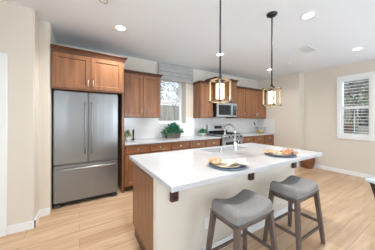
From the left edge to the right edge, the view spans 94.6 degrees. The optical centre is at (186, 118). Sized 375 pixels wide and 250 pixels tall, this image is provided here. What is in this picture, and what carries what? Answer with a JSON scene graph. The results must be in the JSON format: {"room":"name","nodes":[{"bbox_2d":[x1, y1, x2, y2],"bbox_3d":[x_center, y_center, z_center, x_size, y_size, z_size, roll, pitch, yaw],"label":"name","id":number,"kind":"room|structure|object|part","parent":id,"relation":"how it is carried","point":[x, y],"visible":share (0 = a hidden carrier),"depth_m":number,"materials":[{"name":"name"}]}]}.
{"room":"kitchen","nodes":[
{"label":"kitchen","id":0,"kind":"room"},
{"bbox_2d":[0,1,56,225],"bbox_3d":[-4.298,-0.012,1.474,5.040,2.720,1.370,0,0,-32],"label":"wall","id":1,"kind":"structure","parent":0,"point":[26,40],"depth_m":2.12,"materials":[{"name":"beige paint"}]},
{"bbox_2d":[0,53,7,236],"bbox_3d":[-2.521,0.295,1.756,1.000,2.115,0.022,0,0,-32],"label":"trim","id":2,"kind":"structure","parent":1,"relation":"attached to","point":[3,56],"depth_m":2.00,"materials":[{"name":"white paint"}]},
{"bbox_2d":[7,208,49,234],"bbox_3d":[-1.972,1.304,2.231,0.199,0.100,0.457,0,0,8],"label":"baseboard","id":3,"kind":"structure","parent":1,"relation":"attached to","point":[24,226],"depth_m":2.11,"materials":[{"name":"white paint"}]},
{"bbox_2d":[57,44,257,139],"bbox_3d":[-0.004,0.000,4.760,5.720,2.720,0.300,0,0,-32],"label":"wall","id":4,"kind":"structure","parent":0,"point":[135,64],"depth_m":4.63,"materials":[{"name":"beige paint"}]},
{"bbox_2d":[50,44,127,95],"bbox_3d":[-1.684,-0.749,3.053,1.056,0.611,0.828,0,0,-32],"label":"upper cabinet","id":5,"kind":"object","parent":4,"relation":"attached to","point":[72,69],"visible":0.96,"depth_m":2.69,"materials":[{"name":"brown wood"}]},
{"bbox_3d":[-1.719,-0.715,2.597,0.478,0.506,0.020,0,0,-32],"label":"door","id":6,"kind":"part","parent":5,"relation":"part of","materials":[{"name":"brown wood"}]},
{"bbox_3d":[-1.683,-1.018,3.054,1.056,0.074,0.827,0,0,-32],"label":"crown moulding","id":7,"kind":"part","parent":5,"relation":"part of","materials":[{"name":"brown wood"}]},
{"bbox_3d":[-1.306,-0.714,2.852,0.478,0.506,0.020,0,0,-32],"label":"door","id":8,"kind":"part","parent":5,"relation":"part of","materials":[{"name":"brown wood"}]},
{"bbox_2d":[124,69,162,117],"bbox_3d":[-0.973,-0.503,3.761,0.840,0.950,0.374,0,0,-32],"label":"upper cabinet","id":9,"kind":"object","parent":4,"relation":"attached to","point":[142,90],"visible":0.89,"depth_m":3.60,"materials":[{"name":"brown wood"}]},
{"bbox_3d":[-1.080,-0.476,3.528,0.374,0.860,0.020,0,0,-32],"label":"door","id":10,"kind":"part","parent":9,"relation":"part of","materials":[{"name":"brown wood"}]},
{"bbox_3d":[-0.975,-0.948,3.766,0.839,0.060,0.362,0,0,-32],"label":"crown moulding","id":11,"kind":"part","parent":9,"relation":"part of","materials":[{"name":"brown wood"}]},
{"bbox_3d":[-0.755,-0.475,3.729,0.374,0.860,0.020,0,0,-32],"label":"door","id":12,"kind":"part","parent":9,"relation":"part of","materials":[{"name":"brown wood"}]},
{"bbox_2d":[158,80,181,122],"bbox_3d":[-0.479,-0.471,4.559,0.780,1.180,0.060,0,0,-32],"label":"window","id":13,"kind":"structure","parent":4,"relation":"in","point":[180,83],"depth_m":4.71,"materials":[{"name":"white paint"}]},
{"bbox_2d":[158,62,192,83],"bbox_3d":[-0.264,-1.146,4.376,0.980,0.414,0.073,0,0,-32],"label":"roman shade","id":14,"kind":"object","parent":4,"relation":"attached to","point":[170,72],"visible":0.95,"depth_m":4.33,"materials":[{"name":"grey fabric"}]},
{"bbox_2d":[124,118,257,138],"bbox_3d":[0.523,0.212,4.904,4.651,0.469,0.007,0,0,-32],"label":"backsplash","id":15,"kind":"structure","parent":4,"relation":"attached to","point":[143,127],"depth_m":4.59,"materials":[{"name":"white tile"}]},
{"bbox_2d":[193,80,213,117],"bbox_3d":[0.431,-0.499,4.630,0.470,0.950,0.374,0,0,-32],"label":"upper cabinet","id":16,"kind":"object","parent":4,"relation":"attached to","point":[202,108],"visible":0.92,"depth_m":4.51,"materials":[{"name":"brown wood"}]},
{"bbox_3d":[0.429,-0.944,4.634,0.470,0.060,0.362,0,0,-32],"label":"crown moulding","id":17,"kind":"part","parent":16,"relation":"part of","materials":[{"name":"brown wood"}]},
{"bbox_3d":[0.525,-0.471,4.520,0.388,0.860,0.020,0,0,-32],"label":"door","id":18,"kind":"part","parent":16,"relation":"part of","materials":[{"name":"brown wood"}]},
{"bbox_2d":[205,76,238,103],"bbox_3d":[0.993,-0.772,4.900,0.849,0.660,0.503,0,0,-32],"label":"upper cabinet","id":19,"kind":"object","parent":4,"relation":"attached to","point":[225,87],"visible":0.5,"depth_m":4.70,"materials":[{"name":"brown wood"}]},
{"bbox_3d":[0.946,-0.740,4.628,0.357,0.560,0.020,0,0,-32],"label":"door","id":20,"kind":"part","parent":19,"relation":"part of","materials":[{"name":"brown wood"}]},
{"bbox_3d":[0.991,-1.067,4.905,0.849,0.070,0.492,0,0,-32],"label":"crown moulding","id":21,"kind":"part","parent":19,"relation":"part of","materials":[{"name":"brown wood"}]},
{"bbox_2d":[213,103,236,116],"bbox_3d":[0.996,-0.246,4.892,0.750,0.387,0.503,0,0,-32],"label":"microwave","id":22,"kind":"object","parent":19,"relation":"attached to","point":[223,109],"visible":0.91,"depth_m":4.66,"materials":[{"name":"silver metal"}]},
{"bbox_3d":[1.017,-0.247,4.685,0.563,0.370,0.039,0,0,-32],"label":"door","id":23,"kind":"part","parent":22,"relation":"part of","materials":[{"name":"silver metal"}]},
{"bbox_3d":[1.257,-0.740,4.820,0.357,0.560,0.020,0,0,-32],"label":"door","id":24,"kind":"part","parent":19,"relation":"part of","materials":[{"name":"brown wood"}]},
{"bbox_2d":[226,86,245,117],"bbox_3d":[1.495,-0.496,5.288,0.496,0.950,0.374,0,0,-32],"label":"upper cabinet","id":25,"kind":"object","parent":4,"relation":"attached to","point":[240,90],"visible":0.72,"depth_m":5.19,"materials":[{"name":"brown wood"}]},
{"bbox_3d":[1.570,-0.469,5.167,0.458,0.860,0.020,0,0,-32],"label":"door","id":26,"kind":"part","parent":25,"relation":"part of","materials":[{"name":"brown wood"}]},
{"bbox_2d":[245,87,266,118],"bbox_3d":[2.157,-0.494,5.697,1.056,0.950,0.374,0,0,-32],"label":"upper cabinet","id":27,"kind":"object","parent":4,"relation":"attached to","point":[254,109],"visible":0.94,"depth_m":5.54,"materials":[{"name":"brown wood"}]},
{"bbox_3d":[2.014,-0.467,5.441,0.505,0.860,0.020,0,0,-32],"label":"door","id":28,"kind":"part","parent":27,"relation":"part of","materials":[{"name":"brown wood"}]},
{"bbox_3d":[2.155,-0.939,5.702,1.055,0.060,0.362,0,0,-32],"label":"crown moulding","id":29,"kind":"part","parent":27,"relation":"part of","materials":[{"name":"brown wood"}]},
{"bbox_3d":[2.450,-0.466,5.711,0.505,0.860,0.020,0,0,-32],"label":"door","id":30,"kind":"part","parent":27,"relation":"part of","materials":[{"name":"brown wood"}]},
{"bbox_2d":[0,0,374,80],"bbox_3d":[0.522,-1.419,-0.267,11.400,0.120,9.800,0,0,-32],"label":"ceiling","id":31,"kind":"structure","parent":0,"point":[185,33],"depth_m":2.66,"materials":[{"name":"white paint"}]},
{"bbox_2d":[99,0,109,3],"bbox_3d":[-0.936,-1.344,1.947,0.132,0.036,0.132,0,0,-32],"label":"smoke detector","id":32,"kind":"object","parent":31,"relation":"attached to","point":[101,1],"visible":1,"depth_m":1.96,"materials":[{"name":"white paint"}]},
{"bbox_2d":[114,25,126,30],"bbox_3d":[-0.993,-1.358,2.591,0.180,0.007,0.180,0,0,-32],"label":"recessed light","id":33,"kind":"object","parent":31,"relation":"in","point":[117,27],"visible":1,"depth_m":2.59,"materials":[{"name":"white paint"}]},
{"bbox_2d":[208,0,231,103],"bbox_3d":[0.341,-0.764,1.768,0.168,1.190,0.168,0,0,-32],"label":"pendant light","id":34,"kind":"object","parent":31,"relation":"hanging from","point":[220,80],"visible":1,"depth_m":1.76,"materials":[{"name":"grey metal"}]},
{"bbox_3d":[0.239,-0.287,1.792,0.015,0.203,0.015,0,0,-32],"label":"post","id":35,"kind":"part","parent":34,"relation":"part of","materials":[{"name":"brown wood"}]},
{"bbox_3d":[0.339,-0.396,1.768,0.160,0.014,0.160,0,0,-32],"label":"frame","id":36,"kind":"part","parent":34,"relation":"part of","materials":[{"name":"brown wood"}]},
{"bbox_3d":[0.341,-0.872,1.768,0.036,0.925,0.036,0,0,-32],"label":"rod","id":37,"kind":"part","parent":34,"relation":"part of","materials":[{"name":"grey metal"}]},
{"bbox_3d":[0.316,-0.287,1.669,0.015,0.203,0.015,0,0,-32],"label":"post","id":38,"kind":"part","parent":34,"relation":"part of","materials":[{"name":"brown wood"}]},
{"bbox_3d":[0.339,-0.177,1.768,0.160,0.014,0.160,0,0,-32],"label":"frame","id":39,"kind":"part","parent":34,"relation":"part of","materials":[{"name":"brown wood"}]},
{"bbox_3d":[0.439,-0.286,1.745,0.015,0.203,0.015,0,0,-32],"label":"post","id":40,"kind":"part","parent":34,"relation":"part of","materials":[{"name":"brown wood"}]},
{"bbox_2d":[262,11,281,106],"bbox_3d":[1.097,-0.761,2.237,0.168,1.190,0.168,0,0,-32],"label":"pendant light","id":41,"kind":"object","parent":31,"relation":"hanging from","point":[271,89],"visible":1,"depth_m":2.23,"materials":[{"name":"grey metal"}]},
{"bbox_3d":[0.996,-0.285,2.260,0.015,0.203,0.015,0,0,-32],"label":"post","id":42,"kind":"part","parent":41,"relation":"part of","materials":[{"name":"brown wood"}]},
{"bbox_3d":[1.098,-0.869,2.237,0.036,0.925,0.036,0,0,-32],"label":"rod","id":43,"kind":"part","parent":41,"relation":"part of","materials":[{"name":"grey metal"}]},
{"bbox_3d":[1.073,-0.284,2.137,0.015,0.203,0.015,0,0,-32],"label":"post","id":44,"kind":"part","parent":41,"relation":"part of","materials":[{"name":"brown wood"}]},
{"bbox_2d":[296,45,316,53],"bbox_3d":[2.329,-1.348,3.369,0.380,0.011,0.225,0,0,-32],"label":"ceiling vent","id":45,"kind":"object","parent":31,"relation":"in","point":[306,49],"visible":1,"depth_m":3.35,"materials":[{"name":"grey metal"}]},
{"bbox_2d":[300,11,316,19],"bbox_3d":[1.585,-1.351,2.267,0.180,0.007,0.180,0,0,-32],"label":"recessed light","id":46,"kind":"object","parent":31,"relation":"in","point":[308,15],"visible":1,"depth_m":2.26,"materials":[{"name":"white paint"}]},
{"bbox_2d":[351,47,362,50],"bbox_3d":[3.280,-1.346,3.338,0.180,0.007,0.180,0,0,-32],"label":"recessed light","id":47,"kind":"object","parent":31,"relation":"in","point":[358,48],"visible":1,"depth_m":3.35,"materials":[{"name":"white paint"}]},
{"bbox_2d":[0,166,374,249],"bbox_3d":[0.514,1.421,-0.267,11.400,0.120,9.800,0,0,-32],"label":"floor","id":48,"kind":"structure","parent":0,"point":[347,202],"depth_m":2.24,"materials":[{"name":"brown wood"}]},
{"bbox_2d":[53,90,117,208],"bbox_3d":[-1.753,0.457,3.060,0.905,1.796,0.692,0,0,-32],"label":"refrigerator","id":49,"kind":"object","parent":48,"relation":"on","point":[85,162],"visible":0.99,"depth_m":2.78,"materials":[{"name":"grey metal"}]},
{"bbox_3d":[-1.815,0.135,2.728,0.450,1.130,0.070,0,0,-32],"label":"door","id":50,"kind":"part","parent":49,"relation":"part of","materials":[{"name":"silver metal"}]},
{"bbox_3d":[-1.627,0.145,2.771,0.019,0.835,0.064,0,0,-32],"label":"handle","id":51,"kind":"part","parent":49,"relation":"part of","materials":[{"name":"silver metal"}]},
{"bbox_3d":[-1.624,0.996,2.848,0.905,0.570,0.070,0,0,-32],"label":"freezer drawer","id":52,"kind":"part","parent":49,"relation":"part of","materials":[{"name":"silver metal"}]},
{"bbox_3d":[-1.590,0.771,2.795,0.824,0.024,0.068,0,0,-32],"label":"handle","id":53,"kind":"part","parent":49,"relation":"part of","materials":[{"name":"silver metal"}]},
{"bbox_3d":[-1.550,0.146,2.819,0.019,0.835,0.064,0,0,-32],"label":"handle","id":54,"kind":"part","parent":49,"relation":"part of","materials":[{"name":"silver metal"}]},
{"bbox_3d":[-1.428,0.136,2.968,0.450,1.130,0.070,0,0,-32],"label":"door","id":55,"kind":"part","parent":49,"relation":"part of","materials":[{"name":"silver metal"}]},
{"bbox_2d":[117,94,123,192],"bbox_3d":[-1.324,0.206,3.425,0.042,2.300,0.578,0,0,-32],"label":"panel","id":56,"kind":"object","parent":48,"relation":"on","point":[120,158],"visible":0.57,"depth_m":3.20,"materials":[{"name":"brown wood"}]},
{"bbox_2d":[124,144,148,191],"bbox_3d":[-1.087,0.920,3.528,0.465,0.873,0.635,0,0,-32],"label":"base cabinet","id":57,"kind":"object","parent":48,"relation":"on","point":[139,149],"visible":0.48,"depth_m":3.22,"materials":[{"name":"brown wood"}]},
{"bbox_3d":[-0.938,0.577,3.288,0.423,0.130,0.020,0,0,-32],"label":"drawer","id":58,"kind":"part","parent":57,"relation":"part of","materials":[{"name":"brown wood"}]},
{"bbox_3d":[-0.939,0.952,3.288,0.423,0.570,0.020,0,0,-32],"label":"door","id":59,"kind":"part","parent":57,"relation":"part of","materials":[{"name":"brown wood"}]},
{"bbox_2d":[124,135,220,145],"bbox_3d":[-0.295,0.465,4.025,2.337,0.040,0.625,0,0,-32],"label":"countertop","id":60,"kind":"structure","parent":57,"relation":"on","point":[196,137],"depth_m":3.77,"materials":[{"name":"white stone"}]},
{"bbox_2d":[124,130,131,140],"bbox_3d":[-1.219,0.331,3.566,0.211,0.222,0.220,0,0,-32],"label":"potted plant","id":61,"kind":"object","parent":60,"relation":"on","point":[127,138],"visible":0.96,"depth_m":3.54,"materials":[{"name":"green plant"}]},
{"bbox_2d":[161,122,183,137],"bbox_3d":[-0.340,0.259,4.109,0.669,0.371,0.350,0,0,-32],"label":"potted plant","id":62,"kind":"object","parent":60,"relation":"on","point":[173,127],"visible":0.99,"depth_m":4.08,"materials":[{"name":"green plant"}]},
{"bbox_3d":[-0.340,0.384,4.141,0.367,0.120,0.159,0,0,-32],"label":"planter","id":63,"kind":"part","parent":62,"relation":"part of","materials":[{"name":"grey wicker"}]},
{"bbox_2d":[197,127,208,135],"bbox_3d":[0.426,0.335,4.620,0.335,0.223,0.303,0,0,-32],"label":"potted plant","id":64,"kind":"object","parent":60,"relation":"on","point":[202,129],"visible":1,"depth_m":4.58,"materials":[{"name":"green plant"}]},
{"bbox_2d":[149,142,169,152],"bbox_3d":[-0.690,0.922,3.773,0.465,0.873,0.635,0,0,-32],"label":"base cabinet","id":65,"kind":"object","parent":48,"relation":"on","point":[155,147],"visible":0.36,"depth_m":3.51,"materials":[{"name":"brown wood"}]},
{"bbox_2d":[170,141,188,150],"bbox_3d":[-0.293,0.923,4.019,0.465,0.873,0.635,0,0,-32],"label":"base cabinet","id":66,"kind":"object","parent":48,"relation":"on","point":[181,145],"visible":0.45,"depth_m":3.76,"materials":[{"name":"brown wood"}]},
{"bbox_3d":[-0.143,0.580,3.780,0.423,0.130,0.020,0,0,-32],"label":"drawer","id":67,"kind":"part","parent":66,"relation":"part of","materials":[{"name":"brown wood"}]},
{"bbox_2d":[189,140,204,148],"bbox_3d":[0.105,0.924,4.265,0.465,0.873,0.635,0,0,-32],"label":"base cabinet","id":68,"kind":"object","parent":48,"relation":"on","point":[193,144],"visible":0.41,"depth_m":4.00,"materials":[{"name":"brown wood"}]},
{"bbox_2d":[205,138,219,147],"bbox_3d":[0.502,0.925,4.510,0.465,0.873,0.635,0,0,-32],"label":"base cabinet","id":69,"kind":"object","parent":48,"relation":"on","point":[208,142],"visible":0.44,"depth_m":4.25,"materials":[{"name":"brown wood"}]},
{"bbox_3d":[0.651,0.582,4.271,0.423,0.130,0.020,0,0,-32],"label":"drawer","id":70,"kind":"part","parent":69,"relation":"part of","materials":[{"name":"brown wood"}]},
{"bbox_2d":[133,162,296,249],"bbox_3d":[0.483,0.925,2.345,2.231,0.873,0.843,0,0,-32],"label":"kitchen island","id":71,"kind":"object","parent":48,"relation":"on","point":[163,219],"visible":0.5,"depth_m":1.69,"materials":[{"name":"beige paint"}]},
{"bbox_2d":[205,216,209,228],"bbox_3d":[0.208,1.033,1.726,0.075,0.115,0.006,0,0,-32],"label":"outlet plate","id":72,"kind":"object","parent":71,"relation":"attached to","point":[207,218],"depth_m":1.72,"materials":[{"name":"white paint"}]},
{"bbox_2d":[129,143,322,192],"bbox_3d":[0.563,0.468,2.218,2.263,0.040,1.140,0,0,-32],"label":"island countertop","id":73,"kind":"structure","parent":71,"relation":"on","point":[179,170],"depth_m":1.81,"materials":[{"name":"white stone"}]},
{"bbox_2d":[208,148,239,151],"bbox_3d":[0.571,0.595,2.647,0.780,0.214,0.320,0,0,-32],"label":"sink","id":74,"kind":"object","parent":73,"relation":"in","point":[226,149],"visible":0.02,"depth_m":2.83,"materials":[{"name":"white ceramic"}]},
{"bbox_2d":[209,162,246,169],"bbox_3d":[0.386,0.440,1.656,0.356,0.013,0.356,0,0,-32],"label":"charger plate","id":75,"kind":"object","parent":73,"relation":"on","point":[210,163],"visible":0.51,"depth_m":1.56,"materials":[{"name":"blue ceramic"}]},
{"bbox_2d":[211,160,240,167],"bbox_3d":[0.373,0.431,1.648,0.276,0.020,0.276,0,0,-32],"label":"dinner plate","id":76,"kind":"object","parent":75,"relation":"on","point":[221,164],"visible":0.68,"depth_m":1.62,"materials":[{"name":"beige"}]},
{"bbox_2d":[205,157,222,163],"bbox_3d":[0.264,0.395,1.672,0.137,0.054,0.183,0,0,27],"label":"napkin","id":77,"kind":"object","parent":76,"relation":"on","point":[213,160],"visible":1,"depth_m":1.65,"materials":[{"name":"beige fabric"}]},
{"bbox_2d":[223,158,249,165],"bbox_3d":[0.465,0.395,1.622,0.234,0.056,0.171,0,0,2],"label":"napkin","id":78,"kind":"object","parent":76,"relation":"on","point":[243,161],"visible":1,"depth_m":1.60,"materials":[{"name":"white fabric"}]},
{"bbox_2d":[224,124,238,150],"bbox_3d":[0.657,0.256,2.560,0.109,0.382,0.246,0,0,-32],"label":"faucet","id":79,"kind":"object","parent":73,"relation":"on","point":[232,125],"visible":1,"depth_m":2.46,"materials":[{"name":"silver metal"}]},
{"bbox_2d":[265,153,296,156],"bbox_3d":[1.162,0.442,2.160,0.356,0.013,0.356,0,0,-32],"label":"charger plate","id":80,"kind":"object","parent":73,"relation":"on","point":[292,155],"visible":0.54,"depth_m":2.09,"materials":[{"name":"blue ceramic"}]},
{"bbox_2d":[269,151,291,155],"bbox_3d":[1.151,0.433,2.159,0.276,0.020,0.276,0,0,-32],"label":"dinner plate","id":81,"kind":"object","parent":80,"relation":"on","point":[279,153],"visible":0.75,"depth_m":2.14,"materials":[{"name":"beige ceramic"}]},
{"bbox_2d":[264,149,277,152],"bbox_3d":[1.059,0.403,2.179,0.160,0.043,0.174,0,0,44],"label":"napkin","id":82,"kind":"object","parent":81,"relation":"on","point":[265,150],"visible":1,"depth_m":2.16,"materials":[{"name":"beige fabric"}]},
{"bbox_2d":[280,149,297,154],"bbox_3d":[1.248,0.390,2.119,0.185,0.069,0.181,0,0,12],"label":"napkin","id":83,"kind":"object","parent":81,"relation":"on","point":[288,151],"visible":1,"depth_m":2.08,"materials":[{"name":"brown fabric"}]},
{"bbox_3d":[0.666,1.312,2.047,2.231,0.100,0.086,0,0,-32],"label":"baseboard","id":84,"kind":"part","parent":71,"relation":"part of","materials":[{"name":"white paint"}]},
{"bbox_2d":[206,124,242,145],"bbox_3d":[1.055,0.760,4.794,0.758,1.205,0.728,0,0,-32],"label":"range","id":85,"kind":"object","parent":48,"relation":"on","point":[213,129],"visible":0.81,"depth_m":4.67,"materials":[{"name":"silver metal"}]},
{"bbox_3d":[0.911,0.372,5.029,0.698,0.080,0.006,0,0,-32],"label":"vent panel","id":86,"kind":"part","parent":85,"relation":"part of","materials":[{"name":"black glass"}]},
{"bbox_2d":[208,134,241,135],"bbox_3d":[1.058,0.424,4.791,0.758,0.020,0.565,0,0,-32],"label":"cooktop","id":87,"kind":"object","parent":85,"relation":"in","point":[208,134],"depth_m":4.63,"materials":[{"name":"black metal"}]},
{"bbox_3d":[1.199,0.822,4.561,0.750,0.642,0.043,0,0,-32],"label":"oven door","id":88,"kind":"part","parent":85,"relation":"part of","materials":[{"name":"silver metal"}]},
{"bbox_3d":[1.202,0.465,4.557,0.758,0.061,0.055,0,0,-32],"label":"control panel","id":89,"kind":"part","parent":85,"relation":"part of","materials":[{"name":"silver metal"}]},
{"bbox_2d":[206,189,277,249],"bbox_3d":[0.473,1.023,1.496,0.549,0.677,0.394,0,0,-32],"label":"counter stool","id":90,"kind":"object","parent":48,"relation":"on","point":[247,208],"visible":1,"depth_m":1.46,"materials":[{"name":"grey fabric"}]},
{"bbox_3d":[0.200,1.078,1.504,0.126,0.565,0.058,0,0,4],"label":"leg","id":91,"kind":"part","parent":90,"relation":"part of","materials":[{"name":"grey wood"}]},
{"bbox_3d":[0.358,1.079,1.248,0.058,0.565,0.126,0,0,23],"label":"leg","id":92,"kind":"part","parent":90,"relation":"part of","materials":[{"name":"grey wood"}]},
{"bbox_3d":[0.474,0.784,1.496,0.462,0.014,0.319,0,0,-32],"label":"nailhead trim","id":93,"kind":"part","parent":90,"relation":"part of","materials":[{"name":"grey metal"}]},
{"bbox_3d":[0.474,0.740,1.496,0.452,0.112,0.310,0,0,-32],"label":"seat","id":94,"kind":"part","parent":90,"relation":"part of","materials":[{"name":"grey fabric"}]},
{"bbox_3d":[0.588,1.079,1.744,0.058,0.565,0.126,0,0,23],"label":"leg","id":95,"kind":"part","parent":90,"relation":"part of","materials":[{"name":"grey wood"}]},
{"bbox_3d":[0.747,1.080,1.488,0.126,0.565,0.058,0,0,4],"label":"leg","id":96,"kind":"part","parent":90,"relation":"part of","materials":[{"name":"grey wood"}]},
{"bbox_2d":[242,136,252,143],"bbox_3d":[1.575,0.928,5.174,0.516,0.873,0.635,0,0,-32],"label":"base cabinet","id":97,"kind":"object","parent":48,"relation":"on","point":[247,139],"visible":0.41,"depth_m":4.95,"materials":[{"name":"brown wood"}]},
{"bbox_3d":[1.724,0.585,4.935,0.474,0.130,0.020,0,0,-32],"label":"drawer","id":98,"kind":"part","parent":97,"relation":"part of","materials":[{"name":"brown wood"}]},
{"bbox_2d":[240,132,273,136],"bbox_3d":[2.010,0.471,5.451,1.544,0.040,0.625,0,0,-32],"label":"countertop","id":99,"kind":"structure","parent":97,"relation":"on","point":[247,133],"depth_m":5.41,"materials":[{"name":"white stone"}]},
{"bbox_2d":[253,135,263,143],"bbox_3d":[2.016,0.929,5.447,0.516,0.873,0.635,0,0,-32],"label":"base cabinet","id":100,"kind":"object","parent":48,"relation":"on","point":[259,139],"visible":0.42,"depth_m":5.21,"materials":[{"name":"brown wood"}]},
{"bbox_3d":[2.165,0.586,5.207,0.474,0.130,0.020,0,0,-32],"label":"drawer","id":101,"kind":"part","parent":100,"relation":"part of","materials":[{"name":"brown wood"}]},
{"bbox_2d":[264,134,273,145],"bbox_3d":[2.457,0.930,5.719,0.516,0.873,0.635,0,0,-32],"label":"base cabinet","id":102,"kind":"object","parent":48,"relation":"on","point":[268,139],"visible":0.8,"depth_m":5.47,"materials":[{"name":"brown wood"}]},
{"bbox_3d":[2.606,0.587,5.480,0.474,0.130,0.020,0,0,-32],"label":"drawer","id":103,"kind":"part","parent":102,"relation":"part of","materials":[{"name":"brown wood"}]},
{"bbox_3d":[2.604,0.962,5.480,0.474,0.570,0.020,0,0,-32],"label":"door","id":104,"kind":"part","parent":102,"relation":"part of","materials":[{"name":"brown wood"}]},
{"bbox_2d":[263,175,325,249],"bbox_3d":[1.187,1.025,1.921,0.549,0.677,0.394,0,0,-32],"label":"counter stool","id":105,"kind":"object","parent":48,"relation":"on","point":[294,189],"visible":1,"depth_m":1.86,"materials":[{"name":"grey fabric"}]},
{"bbox_3d":[0.913,1.080,1.929,0.126,0.565,0.058,0,0,4],"label":"leg","id":106,"kind":"part","parent":105,"relation":"part of","materials":[{"name":"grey wood"}]},
{"bbox_3d":[1.302,1.081,2.169,0.058,0.565,0.126,0,0,23],"label":"leg","id":107,"kind":"part","parent":105,"relation":"part of","materials":[{"name":"grey wood"}]},
{"bbox_3d":[1.187,0.742,1.921,0.452,0.112,0.310,0,0,-32],"label":"seat","id":108,"kind":"part","parent":105,"relation":"part of","materials":[{"name":"grey fabric"}]},
{"bbox_3d":[1.187,0.786,1.921,0.462,0.014,0.319,0,0,-32],"label":"nailhead trim","id":109,"kind":"part","parent":105,"relation":"part of","materials":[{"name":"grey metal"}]},
{"bbox_3d":[1.071,1.081,1.673,0.058,0.565,0.126,0,0,23],"label":"leg","id":110,"kind":"part","parent":105,"relation":"part of","materials":[{"name":"grey wood"}]},
{"bbox_3d":[1.460,1.082,1.913,0.126,0.565,0.058,0,0,4],"label":"leg","id":111,"kind":"part","parent":105,"relation":"part of","materials":[{"name":"grey wood"}]},
{"bbox_2d":[301,158,314,168],"bbox_3d":[3.399,1.193,4.879,0.340,0.353,0.340,0,0,-32],"label":"wicker basket","id":112,"kind":"object","parent":48,"relation":"on","point":[309,163],"visible":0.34,"depth_m":4.75,"materials":[{"name":"brown wicker"}]},
{"bbox_2d":[365,178,374,196],"bbox_3d":[2.621,0.996,1.400,1.500,0.742,0.850,0,0,0],"label":"dining table","id":113,"kind":"object","parent":48,"relation":"on","point":[371,180],"visible":1,"depth_m":1.77,"materials":[{"name":"white"}]},
{"bbox_3d":[2.006,1.008,1.739,0.256,0.715,0.085,0,0,13],"label":"leg","id":114,"kind":"part","parent":113,"relation":"part of","materials":[{"name":"brown wood"}]},
{"bbox_2d":[258,59,374,175],"bbox_3d":[5.146,0.014,2.478,0.640,2.720,9.600,0,0,-32],"label":"wall","id":115,"kind":"structure","parent":0,"point":[306,119],"depth_m":4.82,"materials":[{"name":"beige paint"}]},
{"bbox_2d":[258,119,274,132],"bbox_3d":[2.671,0.225,5.862,0.007,0.455,0.621,0,0,-32],"label":"backsplash","id":116,"kind":"structure","parent":115,"relation":"attached to","point":[267,125],"depth_m":5.80,"materials":[{"name":"white tile"}]},
{"bbox_2d":[297,163,374,177],"bbox_3d":[3.907,1.321,4.130,0.304,0.100,3.610,0,0,-32],"label":"baseboard","id":117,"kind":"structure","parent":115,"relation":"attached to","point":[353,173],"depth_m":4.36,"materials":[{"name":"white paint"}]},
{"bbox_2d":[337,71,374,140],"bbox_3d":[4.116,-0.286,4.221,0.200,1.575,0.670,0,0,-32],"label":"window","id":118,"kind":"structure","parent":115,"relation":"in","point":[371,74],"depth_m":4.10,"materials":[{"name":"white paint"}]},
{"bbox_3d":[4.180,-0.286,4.260,0.050,1.455,0.590,0,0,-32],"label":"sash","id":119,"kind":"part","parent":118,"relation":"part of","materials":[{"name":"white paint"}]},
{"bbox_2d":[341,76,369,136],"bbox_3d":[4.066,-0.286,4.190,0.074,1.449,0.584,0,0,-32],"label":"plantation shutter","id":120,"kind":"object","parent":118,"relation":"attached to","point":[342,81],"visible":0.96,"depth_m":4.17,"materials":[{"name":"white paint"}]},
{"label":"outside","id":121,"kind":"structure","parent":0,"visible":0},
{"bbox_3d":[-1.337,1.681,9.758,36.000,0.150,34.000,0,0,-32],"label":"ground","id":122,"kind":"structure","parent":121,"visible":0},
{"bbox_2d":[161,81,171,99],"bbox_3d":[-2.601,-1.534,9.618,3.914,6.280,4.013,0,0,-32],"label":"tree","id":123,"kind":"object","parent":122,"relation":"on","point":[161,81],"visible":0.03,"depth_m":9.88,"materials":[{"name":"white plant"}]},
{"bbox_2d":[158,105,178,120],"bbox_3d":[-0.356,0.484,8.282,8.110,2.250,0.060,0,0,-32],"label":"fence","id":124,"kind":"object","parent":122,"relation":"on","point":[166,111],"visible":0.06,"depth_m":7.97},
{"bbox_2d":[164,82,178,105],"bbox_3d":[0.192,-1.542,13.328,3.914,6.312,3.994,0,0,38],"label":"tree","id":125,"kind":"object","parent":122,"relation":"on","point":[169,82],"visible":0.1,"depth_m":13.05,"materials":[{"name":"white plant"}]},
{"bbox_2d":[344,124,351,132],"bbox_3d":[6.835,0.929,9.286,0.200,1.400,3.400,0,0,-32],"label":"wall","id":126,"kind":"structure","parent":122,"relation":"on","point":[350,125],"depth_m":8.03,"materials":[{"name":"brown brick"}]},
{"bbox_2d":[344,79,368,133],"bbox_3d":[6.684,-0.620,6.877,2.253,4.505,2.371,0,0,2],"label":"tree","id":127,"kind":"object","parent":122,"relation":"on","point":[353,95],"visible":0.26,"depth_m":6.83,"materials":[{"name":"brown plant"}]},
{"bbox_2d":[344,79,368,133],"bbox_3d":[11.290,-0.633,11.215,4.800,4.550,7.400,0,0,-32],"label":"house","id":128,"kind":"structure","parent":122,"relation":"on","point":[361,125],"depth_m":9.78,"materials":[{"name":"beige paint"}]},
{"bbox_3d":[9.970,-0.112,9.459,0.009,1.080,0.880,0,0,-32],"label":"pane","id":129,"kind":"part","parent":128,"relation":"part of","materials":[{"name":"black glass"}]}
]}

